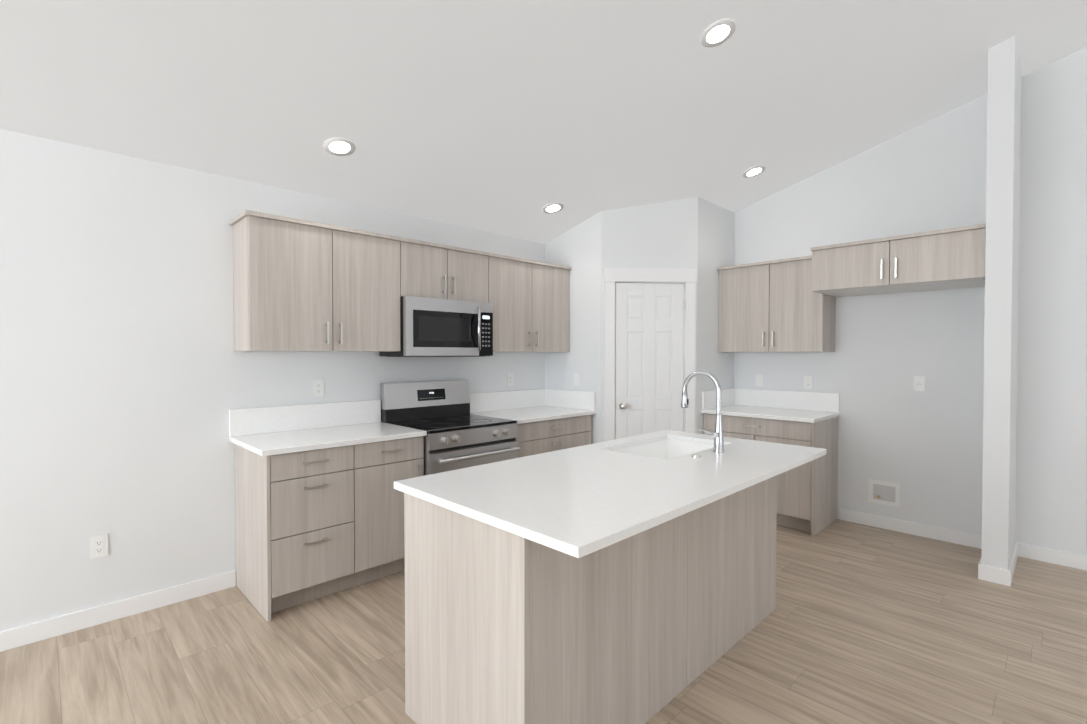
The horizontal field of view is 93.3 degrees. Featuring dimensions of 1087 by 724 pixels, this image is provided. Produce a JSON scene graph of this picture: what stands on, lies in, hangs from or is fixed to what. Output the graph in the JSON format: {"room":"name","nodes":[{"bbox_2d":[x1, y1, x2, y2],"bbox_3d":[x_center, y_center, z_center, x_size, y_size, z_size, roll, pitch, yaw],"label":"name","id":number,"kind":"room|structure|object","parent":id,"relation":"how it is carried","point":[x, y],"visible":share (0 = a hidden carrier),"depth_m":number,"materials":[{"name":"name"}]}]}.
{"room":"kitchen","nodes":[
{"label":"kitchen","id":0,"kind":"room"},
{"bbox_2d":[0,129,544,630],"bbox_3d":[-2.163,0.100,2.949,8.990,2.550,0.120,-1,1,-45],"label":"wall","id":1,"kind":"structure","parent":0,"point":[130,377],"depth_m":2.79,"materials":[{"name":"white paint"}]},
{"bbox_2d":[90,534,107,558],"bbox_3d":[-2.337,0.969,2.700,0.072,0.116,0.006,-1,1,-45],"label":"electrical outlet","id":2,"kind":"object","parent":1,"relation":"attached to","point":[98,545],"visible":1,"depth_m":2.70,"materials":[{"name":"white plastic"}]},
{"bbox_2d":[0,571,235,651],"bbox_3d":[-3.550,1.350,1.508,4.666,0.095,0.016,-1,1,-45],"label":"baseboard","id":3,"kind":"structure","parent":1,"relation":"attached to","point":[19,636],"depth_m":2.73,"materials":[{"name":"white paint"}]},
{"bbox_2d":[229,210,404,351],"bbox_3d":[-1.437,-0.462,3.336,0.939,0.784,0.328,-1,1,-45],"label":"upper cabinet","id":4,"kind":"object","parent":1,"relation":"attached to","point":[301,285],"depth_m":3.14,"materials":[{"name":"beige laminate"}]},
{"bbox_2d":[313,379,323,396],"bbox_3d":[-1.527,0.177,3.484,0.072,0.116,0.006,-1,1,-45],"label":"electrical outlet","id":5,"kind":"object","parent":1,"relation":"attached to","point":[318,388],"visible":1,"depth_m":3.48,"materials":[{"name":"white plastic"}]},
{"bbox_2d":[405,238,492,302],"bbox_3d":[-0.828,-0.662,3.933,0.772,0.402,0.328,-1,1,-45],"label":"upper cabinet","id":6,"kind":"object","parent":1,"relation":"attached to","point":[432,270],"depth_m":3.82,"materials":[{"name":"beige laminate"}]},
{"bbox_2d":[379,296,492,356],"bbox_3d":[-0.782,-0.249,3.894,0.761,0.418,0.453,-1,1,-45],"label":"over-the-range microwave","id":7,"kind":"object","parent":6,"relation":"attached to","point":[432,327],"visible":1,"depth_m":3.73,"materials":[{"name":"silver metal"}]},
{"bbox_2d":[507,373,512,385],"bbox_3d":[-0.303,0.159,4.688,0.072,0.116,0.006,-1,1,-45],"label":"electrical outlet","id":8,"kind":"object","parent":1,"relation":"attached to","point":[509,379],"visible":1,"depth_m":4.68,"materials":[{"name":"white plastic"}]},
{"bbox_2d":[493,253,570,351],"bbox_3d":[-0.213,-0.480,4.541,0.953,0.784,0.328,-1,1,-45],"label":"upper cabinet","id":9,"kind":"object","parent":1,"relation":"attached to","point":[531,297],"depth_m":4.40,"materials":[{"name":"beige laminate"}]},
{"bbox_2d":[0,519,1086,723],"bbox_3d":[0.544,1.446,0.217,8.990,0.060,7.840,-1,1,-45],"label":"floor","id":10,"kind":"structure","parent":0,"point":[862,624],"depth_m":2.41,"materials":[{"name":"brown wood"}]},
{"bbox_2d":[235,444,353,621],"bbox_3d":[-1.492,0.928,3.081,0.475,0.890,0.646,-1,1,-45],"label":"base cabinet","id":11,"kind":"object","parent":10,"relation":"on","point":[294,516],"visible":0.83,"depth_m":2.87,"materials":[{"name":"beige laminate"}]},
{"bbox_2d":[229,400,426,455],"bbox_3d":[-1.334,0.384,3.228,0.978,0.195,0.646,-1,1,-45],"label":"countertop","id":12,"kind":"structure","parent":11,"relation":"on","point":[268,431],"depth_m":3.26,"materials":[{"name":"white stone"}]},
{"bbox_2d":[348,436,423,587],"bbox_3d":[-1.155,0.924,3.413,0.471,0.890,0.646,-1,1,-45],"label":"base cabinet","id":13,"kind":"object","parent":10,"relation":"on","point":[380,468],"visible":0.6,"depth_m":3.17,"materials":[{"name":"beige laminate"}]},
{"bbox_2d":[381,380,519,475],"bbox_3d":[-0.674,0.760,3.807,0.763,1.205,0.734,-1,1,-45],"label":"electric range","id":14,"kind":"object","parent":10,"relation":"on","point":[459,436],"visible":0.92,"depth_m":3.76,"materials":[{"name":"silver metal"}]},
{"bbox_2d":[404,494,625,723],"bbox_3d":[-0.139,0.946,1.937,0.460,0.889,0.700,-1,1,-45],"label":"base cabinet","id":15,"kind":"object","parent":10,"relation":"on","point":[500,628],"depth_m":1.72,"materials":[{"name":"beige laminate"}]},
{"bbox_2d":[394,430,825,557],"bbox_3d":[0.452,0.479,2.364,1.970,0.030,0.970,-1,1,-45],"label":"countertop","id":16,"kind":"structure","parent":15,"relation":"on","point":[580,501],"depth_m":1.94,"materials":[{"name":"white stone"}]},
{"bbox_2d":[610,438,709,457],"bbox_3d":[0.678,0.594,2.820,0.710,0.239,0.460,-1,1,-45],"label":"sink","id":17,"kind":"object","parent":16,"relation":"in","point":[657,447],"depth_m":3.11,"materials":[{"name":"white ceramic"}]},
{"bbox_2d":[681,370,725,453],"bbox_3d":[0.831,0.252,2.696,0.065,0.414,0.244,-1,1,-45],"label":"faucet","id":18,"kind":"object","parent":16,"relation":"on","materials":[{"name":"silver metal"}]},
{"bbox_2d":[516,415,590,457],"bbox_3d":[-0.100,0.908,4.450,0.910,0.890,0.646,-1,1,-45],"label":"base cabinet","id":19,"kind":"object","parent":10,"relation":"on","point":[537,437],"visible":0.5,"depth_m":4.21,"materials":[{"name":"beige laminate"}]},
{"bbox_2d":[470,389,595,423],"bbox_3d":[-0.091,0.365,4.451,0.932,0.195,0.646,-1,1,-45],"label":"countertop","id":20,"kind":"structure","parent":19,"relation":"on","point":[526,406],"depth_m":4.59,"materials":[{"name":"white stone"}]},
{"bbox_2d":[626,510,701,723],"bbox_3d":[0.234,0.940,2.318,0.605,0.889,0.680,-1,1,-45],"label":"panel","id":21,"kind":"object","parent":10,"relation":"on","point":[630,580],"depth_m":2.05,"materials":[{"name":"beige laminate"}]},
{"bbox_2d":[702,494,741,637],"bbox_3d":[0.662,1.061,2.843,0.740,0.630,0.535,-1,1,-45],"label":"base cabinet","id":22,"kind":"object","parent":10,"relation":"on","point":[721,522],"depth_m":2.40,"materials":[{"name":"beige laminate"}]},
{"bbox_2d":[703,413,837,535],"bbox_3d":[1.979,0.907,4.526,0.646,0.890,0.931,-1,1,-45],"label":"base cabinet","id":23,"kind":"object","parent":10,"relation":"on","point":[807,496],"visible":0.52,"depth_m":4.16,"materials":[{"name":"beige laminate"}]},
{"bbox_2d":[701,388,839,422],"bbox_3d":[1.982,0.364,4.515,0.646,0.195,0.943,-1,1,-45],"label":"countertop","id":24,"kind":"structure","parent":23,"relation":"on","point":[808,407],"depth_m":4.62,"materials":[{"name":"white stone"}]},
{"bbox_2d":[0,0,1086,243],"bbox_3d":[0.544,-2.134,0.163,8.990,2.183,7.840,-1,1,-45],"label":"ceiling","id":25,"kind":"structure","parent":0,"point":[512,118],"depth_m":2.83,"materials":[{"name":"paint"}]},
{"bbox_2d":[323,137,355,155],"bbox_3d":[-1.193,-1.258,3.004,0.176,0.005,0.176,-1,-13,-45],"label":"recessed light","id":26,"kind":"object","parent":25,"relation":"in","point":[339,146],"visible":1,"depth_m":3.00,"materials":[{"name":"white paint"}]},
{"bbox_2d":[543,203,562,213],"bbox_3d":[0.080,-1.276,4.263,0.176,0.005,0.176,-1,-13,-45],"label":"recessed light","id":27,"kind":"object","parent":25,"relation":"in","point":[551,208],"visible":1,"depth_m":4.26,"materials":[{"name":"white paint"}]},
{"bbox_2d":[700,19,735,46],"bbox_3d":[0.901,-1.695,2.652,0.176,0.005,0.176,-1,-13,-45],"label":"recessed light","id":28,"kind":"object","parent":25,"relation":"in","point":[714,33],"visible":1,"depth_m":2.65,"materials":[{"name":"white paint"}]},
{"bbox_2d":[743,166,764,177],"bbox_3d":[1.748,-1.578,4.259,0.176,0.005,0.176,-1,-13,-45],"label":"recessed light","id":29,"kind":"object","parent":25,"relation":"in","point":[754,171],"visible":1,"depth_m":4.25,"materials":[{"name":"white paint"}]},
{"bbox_2d":[545,212,600,443],"bbox_3d":[0.307,-0.020,4.788,0.115,2.736,0.720,-1,1,-45],"label":"wall","id":30,"kind":"structure","parent":0,"point":[577,249],"depth_m":4.65,"materials":[{"name":"white paint"}]},
{"bbox_2d":[574,373,579,385],"bbox_3d":[0.301,0.159,4.707,0.009,0.116,0.072,-1,1,-45],"label":"light switch","id":31,"kind":"object","parent":30,"relation":"attached to","point":[576,379],"visible":1,"depth_m":4.70,"materials":[{"name":"white plastic"}]},
{"bbox_2d":[601,197,697,441],"bbox_3d":[0.932,-0.087,4.594,0.866,2.875,0.115,0,1,-4],"label":"wall","id":32,"kind":"structure","parent":0,"point":[661,235],"depth_m":4.52,"materials":[{"name":"white paint"}]},
{"bbox_2d":[603,268,696,441],"bbox_3d":[0.936,0.264,4.589,0.834,2.173,0.137,0,1,-4],"label":"door frame","id":33,"kind":"structure","parent":32,"relation":"attached to","point":[686,277],"depth_m":4.50,"materials":[{"name":"white paint"}]},
{"bbox_2d":[615,283,684,438],"bbox_3d":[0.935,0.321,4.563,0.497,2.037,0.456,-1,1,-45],"label":"pantry door","id":34,"kind":"structure","parent":32,"relation":"in","point":[649,350],"depth_m":4.54,"materials":[{"name":"white paint"}]},
{"bbox_2d":[697,197,734,433],"bbox_3d":[1.585,-0.091,4.862,0.720,2.875,0.115,-1,1,-45],"label":"wall","id":35,"kind":"structure","parent":0,"point":[716,230],"depth_m":4.74,"materials":[{"name":"white paint"}]},
{"bbox_2d":[734,47,1086,555],"bbox_3d":[3.748,-0.900,3.250,0.120,4.542,7.720,-1,1,-45],"label":"wall","id":36,"kind":"structure","parent":0,"point":[924,449],"depth_m":3.87,"materials":[{"name":"white paint"}]},
{"bbox_2d":[756,374,762,386],"bbox_3d":[2.056,0.176,4.891,0.009,0.116,0.072,-1,1,-45],"label":"electrical outlet","id":37,"kind":"object","parent":36,"relation":"attached to","point":[759,380],"visible":1,"depth_m":4.89,"materials":[{"name":"white plastic"}]},
{"bbox_2d":[718,255,835,351],"bbox_3d":[2.069,-0.486,4.616,0.361,0.795,0.903,-1,1,-45],"label":"upper cabinet","id":38,"kind":"object","parent":36,"relation":"attached to","point":[779,305],"visible":0.88,"depth_m":4.47,"materials":[{"name":"beige laminate"}]},
{"bbox_2d":[804,376,812,388],"bbox_3d":[2.362,0.181,4.582,0.006,0.116,0.072,-1,1,-45],"label":"electrical outlet","id":39,"kind":"object","parent":36,"relation":"attached to","point":[808,382],"visible":1,"depth_m":4.58,"materials":[{"name":"white plastic"}]},
{"bbox_2d":[868,479,899,507],"bbox_3d":[2.764,1.067,4.170,0.030,0.190,0.220,-1,1,-45],"label":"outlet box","id":40,"kind":"object","parent":36,"relation":"attached to","point":[884,493],"visible":1,"depth_m":4.18,"materials":[{"name":"white"}]},
{"bbox_2d":[811,224,985,296],"bbox_3d":[2.647,-0.715,3.822,0.646,0.335,1.028,-1,1,-45],"label":"upper cabinet","id":41,"kind":"object","parent":36,"relation":"attached to","point":[949,258],"visible":0.88,"depth_m":3.60,"materials":[{"name":"beige laminate"}]},
{"bbox_2d":[840,508,981,548],"bbox_3d":[2.891,1.311,4.056,0.016,0.095,0.985,-1,1,-45],"label":"baseboard","id":42,"kind":"structure","parent":36,"relation":"attached to","point":[947,535],"depth_m":4.03,"materials":[{"name":"white paint"}]},
{"bbox_2d":[913,376,924,390],"bbox_3d":[2.929,0.169,4.004,0.008,0.116,0.072,-1,1,-45],"label":"outlet","id":43,"kind":"object","parent":36,"relation":"attached to","point":[918,383],"visible":1,"depth_m":4.00,"materials":[{"name":"white plastic"}]},
{"bbox_2d":[1020,543,1086,570],"bbox_3d":[4.813,1.341,2.104,0.016,0.095,4.245,-1,1,-45],"label":"baseboard","id":44,"kind":"structure","parent":36,"relation":"attached to","point":[1072,560],"depth_m":3.48,"materials":[{"name":"white paint"}]},
{"bbox_2d":[981,36,1021,569],"bbox_3d":[3.047,-0.336,3.407,0.670,3.408,0.125,-1,1,-45],"label":"wall pillar","id":45,"kind":"structure","parent":0,"point":[1003,164],"depth_m":3.18,"materials":[{"name":"white paint"}]},
{"bbox_2d":[978,544,995,581],"bbox_3d":[2.993,1.320,3.462,0.664,0.095,0.034,-1,1,-45],"label":"baseboard","id":46,"kind":"structure","parent":45,"relation":"attached to","point":[984,571],"depth_m":3.22,"materials":[{"name":"white paint"}]},
{"bbox_2d":[1004,542,1019,586],"bbox_3d":[3.084,1.322,3.370,0.664,0.095,0.014,-1,1,-45],"label":"baseboard","id":47,"kind":"structure","parent":45,"relation":"attached to","point":[1008,574],"depth_m":3.24,"materials":[{"name":"white paint"}]}
]}

